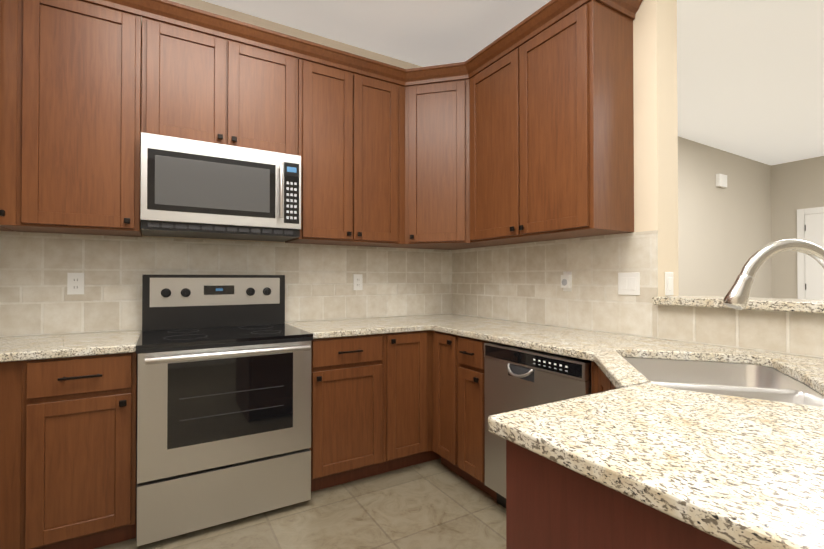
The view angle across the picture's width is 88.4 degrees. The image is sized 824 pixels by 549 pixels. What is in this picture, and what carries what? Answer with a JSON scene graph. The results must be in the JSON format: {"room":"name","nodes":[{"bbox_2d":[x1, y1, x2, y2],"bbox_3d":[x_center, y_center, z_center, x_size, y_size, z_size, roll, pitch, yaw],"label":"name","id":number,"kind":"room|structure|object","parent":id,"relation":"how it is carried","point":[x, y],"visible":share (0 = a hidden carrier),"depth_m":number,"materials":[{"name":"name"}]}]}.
{"room":"kitchen","nodes":[
{"label":"kitchen","id":0,"kind":"room"},
{"bbox_2d":[8,0,439,336],"bbox_3d":[-1.118,-0.231,2.823,3.690,2.950,0.150,0,-1,-31],"label":"wall","id":1,"kind":"structure","parent":0,"point":[246,18],"depth_m":2.88,"materials":[{"name":"beige paint"}]},
{"bbox_2d":[0,0,3,227],"bbox_3d":[-1.992,-0.832,1.562,0.591,1.208,0.462,0,-1,-31],"label":"upper cabinet","id":2,"kind":"object","parent":1,"relation":"attached to","point":[1,1],"depth_m":1.92,"materials":[{"name":"brown wood"}]},
{"bbox_2d":[0,0,143,236],"bbox_3d":[-1.718,-0.826,2.181,0.548,1.208,0.351,0,-1,-31],"label":"upper cabinet","id":3,"kind":"object","parent":1,"relation":"attached to","point":[74,69],"depth_m":2.04,"materials":[{"name":"brown wood"}]},
{"bbox_2d":[144,0,303,155],"bbox_3d":[-1.129,-1.070,2.531,0.812,0.713,0.351,0,-1,-31],"label":"upper cabinet","id":4,"kind":"object","parent":1,"relation":"attached to","point":[209,77],"depth_m":2.36,"materials":[{"name":"brown wood"}]},
{"bbox_2d":[140,132,300,241],"bbox_3d":[-1.102,-0.468,2.479,0.808,0.483,0.459,0,-1,-31],"label":"over-the-range microwave","id":5,"kind":"object","parent":4,"relation":"attached to","point":[195,189],"visible":1,"depth_m":2.31,"materials":[{"name":"silver metal"}]},
{"bbox_2d":[0,231,451,336],"bbox_3d":[-1.098,0.054,2.739,3.338,0.537,0.010,0,-1,-31],"label":"backsplash","id":6,"kind":"structure","parent":1,"relation":"attached to","point":[35,269],"depth_m":2.56,"materials":[{"name":"tile"}]},
{"bbox_2d":[67,273,83,294],"bbox_3d":[-1.825,0.049,2.299,0.072,0.118,0.007,0,-1,-31],"label":"electrical outlet","id":7,"kind":"object","parent":6,"relation":"attached to","point":[75,283],"visible":1,"depth_m":2.29,"materials":[{"name":"white plastic"}]},
{"bbox_2d":[353,274,362,289],"bbox_3d":[-0.401,0.058,3.141,0.072,0.118,0.007,0,-1,-31],"label":"electrical outlet","id":8,"kind":"object","parent":6,"relation":"attached to","point":[357,281],"visible":1,"depth_m":3.14,"materials":[{"name":"white plastic"}]},
{"bbox_2d":[285,40,407,247],"bbox_3d":[-0.452,-0.819,2.929,0.753,1.208,0.351,0,-1,-31],"label":"upper cabinet","id":9,"kind":"object","parent":1,"relation":"attached to","point":[350,162],"depth_m":2.76,"materials":[{"name":"brown wood"}]},
{"bbox_2d":[95,458,505,548],"bbox_3d":[2.749,1.287,2.075,9.600,0.100,5.350,0,-1,-31],"label":"floor","id":10,"kind":"structure","parent":0,"point":[435,504],"depth_m":2.12,"materials":[{"name":"tile"}]},
{"bbox_2d":[0,361,15,548],"bbox_3d":[-2.127,0.792,1.773,0.588,0.884,0.610,0,-1,-31],"label":"base cabinet","id":11,"kind":"object","parent":10,"relation":"on","point":[7,369],"depth_m":1.71,"materials":[{"name":"brown wood"}]},
{"bbox_2d":[12,352,136,548],"bbox_3d":[-1.579,0.795,2.085,0.394,0.884,0.631,0,-1,-31],"label":"base cabinet","id":12,"kind":"object","parent":10,"relation":"on","point":[68,450],"depth_m":1.81,"materials":[{"name":"brown wood"}]},
{"bbox_2d":[0,330,141,361],"bbox_3d":[-1.519,0.327,1.272,1.122,0.035,2.098,0,-1,-31],"label":"countertop","id":13,"kind":"structure","parent":12,"relation":"on","point":[22,348],"depth_m":1.90,"materials":[{"name":"stone"}]},
{"bbox_2d":[136,275,312,545],"bbox_3d":[-1.028,0.620,2.326,0.796,1.240,0.744,0,-1,-31],"label":"range","id":14,"kind":"object","parent":10,"relation":"on","point":[223,398],"visible":1,"depth_m":2.09,"materials":[{"name":"grey metal"}]},
{"bbox_2d":[309,332,400,491],"bbox_3d":[-0.491,0.802,2.728,0.539,0.884,0.631,0,-1,-31],"label":"base cabinet","id":15,"kind":"object","parent":10,"relation":"on","point":[383,403],"depth_m":2.47,"materials":[{"name":"brown wood"}]},
{"bbox_2d":[401,330,428,467],"bbox_3d":[-0.225,0.803,2.885,0.381,0.884,0.631,0,-1,-31],"label":"base cabinet","id":16,"kind":"object","parent":10,"relation":"on","point":[414,345],"depth_m":2.68,"materials":[{"name":"brown wood"}]},
{"bbox_2d":[429,330,444,465],"bbox_3d":[0.477,0.802,2.743,0.631,0.884,0.368,0,-1,-31],"label":"base cabinet","id":17,"kind":"object","parent":10,"relation":"on","point":[436,339],"depth_m":2.67,"materials":[{"name":"brown wood"}]},
{"bbox_2d":[445,333,488,483],"bbox_3d":[0.577,0.800,2.575,0.631,0.884,0.327,0,-1,-31],"label":"base cabinet","id":18,"kind":"object","parent":10,"relation":"on","point":[464,356],"depth_m":2.45,"materials":[{"name":"brown wood"}]},
{"bbox_2d":[484,342,590,507],"bbox_3d":[0.792,0.802,2.139,0.648,0.872,0.627,0,-1,-31],"label":"dishwasher","id":19,"kind":"object","parent":10,"relation":"on","point":[516,378],"visible":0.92,"depth_m":2.06,"materials":[{"name":"grey metal"}]},
{"bbox_2d":[591,361,615,393],"bbox_3d":[0.661,0.789,1.418,0.484,0.884,0.440,0,-1,-31],"label":"base cabinet","id":20,"kind":"object","parent":10,"relation":"on","point":[599,381],"depth_m":1.65,"materials":[{"name":"brown wood"}]},
{"bbox_2d":[473,414,739,548],"bbox_3d":[0.600,0.783,0.772,0.553,0.884,0.788,0,-1,-31],"label":"base cabinet","id":21,"kind":"object","parent":10,"relation":"on","point":[550,505],"depth_m":0.77,"materials":[{"name":"brown wood"}]},
{"bbox_2d":[285,239,823,548],"bbox_3d":[0.449,0.228,1.926,1.518,0.648,2.978,0,-1,-31],"label":"countertop","id":22,"kind":"structure","parent":21,"relation":"on","point":[730,449],"depth_m":0.88,"materials":[{"name":"stone"}]},
{"bbox_2d":[722,239,823,309],"bbox_3d":[1.110,0.103,1.238,0.372,0.412,0.216,0,-1,-31],"label":"tap","id":23,"kind":"object","parent":22,"relation":"on","point":[737,297],"depth_m":1.22,"materials":[{"name":"silver metal"}]},
{"bbox_2d":[202,0,823,164],"bbox_3d":[2.749,-1.763,2.104,9.600,0.100,5.350,0,-1,-31],"label":"ceiling","id":24,"kind":"structure","parent":0,"point":[750,79],"depth_m":3.15,"materials":[{"name":"white paint"}]},
{"bbox_2d":[452,0,816,367],"bbox_3d":[1.339,-0.238,2.098,0.200,2.950,3.600,0,-1,-31],"label":"wall","id":25,"kind":"structure","parent":0,"point":[521,282],"depth_m":2.24,"materials":[{"name":"stone"}]},
{"bbox_2d":[400,62,495,247],"bbox_3d":[0.294,-0.818,3.003,0.698,1.208,0.323,0,-1,-31],"label":"upper cabinet","id":26,"kind":"object","parent":25,"relation":"attached to","point":[429,95],"depth_m":2.93,"materials":[{"name":"brown wood"}]},
{"bbox_2d":[460,0,635,245],"bbox_3d":[0.730,-0.822,2.554,0.406,1.208,1.015,0,-1,-31],"label":"upper cabinet","id":27,"kind":"object","parent":25,"relation":"attached to","point":[522,131],"depth_m":2.26,"materials":[{"name":"brown wood"}]},
{"bbox_2d":[561,271,571,290],"bbox_3d":[0.930,0.042,2.556,0.034,0.120,0.060,0,-1,-31],"label":"outlet","id":28,"kind":"object","parent":25,"relation":"attached to","point":[566,281],"visible":1,"depth_m":2.54,"materials":[{"name":"white plastic"}]},
{"bbox_2d":[618,272,639,294],"bbox_3d":[1.139,0.049,2.227,0.008,0.118,0.118,0,-1,-31],"label":"double light switch","id":29,"kind":"object","parent":25,"relation":"attached to","point":[628,283],"visible":1,"depth_m":2.22,"materials":[{"name":"white plastic"}]},
{"bbox_2d":[665,272,672,295],"bbox_3d":[1.310,0.048,2.154,0.072,0.118,0.008,0,-1,-31],"label":"light switch","id":30,"kind":"object","parent":25,"relation":"attached to","point":[668,283],"visible":1,"depth_m":2.15,"materials":[{"name":"white plastic"}]},
{"bbox_2d":[652,295,823,312],"bbox_3d":[1.794,0.121,1.358,0.325,0.038,1.869,0,-1,-31],"label":"sill","id":31,"kind":"structure","parent":25,"relation":"on","point":[796,305],"depth_m":1.74,"materials":[{"name":"stone"}]},
{"bbox_2d":[657,305,823,357],"bbox_3d":[1.552,0.228,1.545,0.010,0.167,1.300,0,-1,-31],"label":"backsplash","id":32,"kind":"structure","parent":25,"relation":"attached to","point":[795,333],"depth_m":1.78,"materials":[{"name":"tile"}]},
{"bbox_2d":[678,136,771,297],"bbox_3d":[3.052,-0.207,5.202,5.910,2.950,0.300,0,-1,-31],"label":"wall","id":33,"kind":"structure","parent":0,"point":[724,235],"depth_m":5.65,"materials":[{"name":"beige paint"}]},
{"bbox_2d":[716,173,726,187],"bbox_3d":[4.127,-1.248,5.644,0.210,0.164,0.049,0,-1,-31],"label":"box","id":34,"kind":"object","parent":33,"relation":"attached to","point":[721,180],"visible":1,"depth_m":5.61,"materials":[{"name":"white plastic"}]},
{"bbox_2d":[771,156,823,298],"bbox_3d":[6.833,-0.215,4.417,0.200,2.950,4.900,0,-1,-31],"label":"wall","id":35,"kind":"structure","parent":0,"point":[796,185],"depth_m":6.29,"materials":[{"name":"beige paint"}]},
{"bbox_2d":[797,207,823,299],"bbox_3d":[5.886,0.158,5.712,0.102,2.230,1.080,0,-1,-31],"label":"door","id":36,"kind":"structure","parent":35,"relation":"in","point":[810,269],"depth_m":6.07,"materials":[{"name":"white paint"}]}
]}

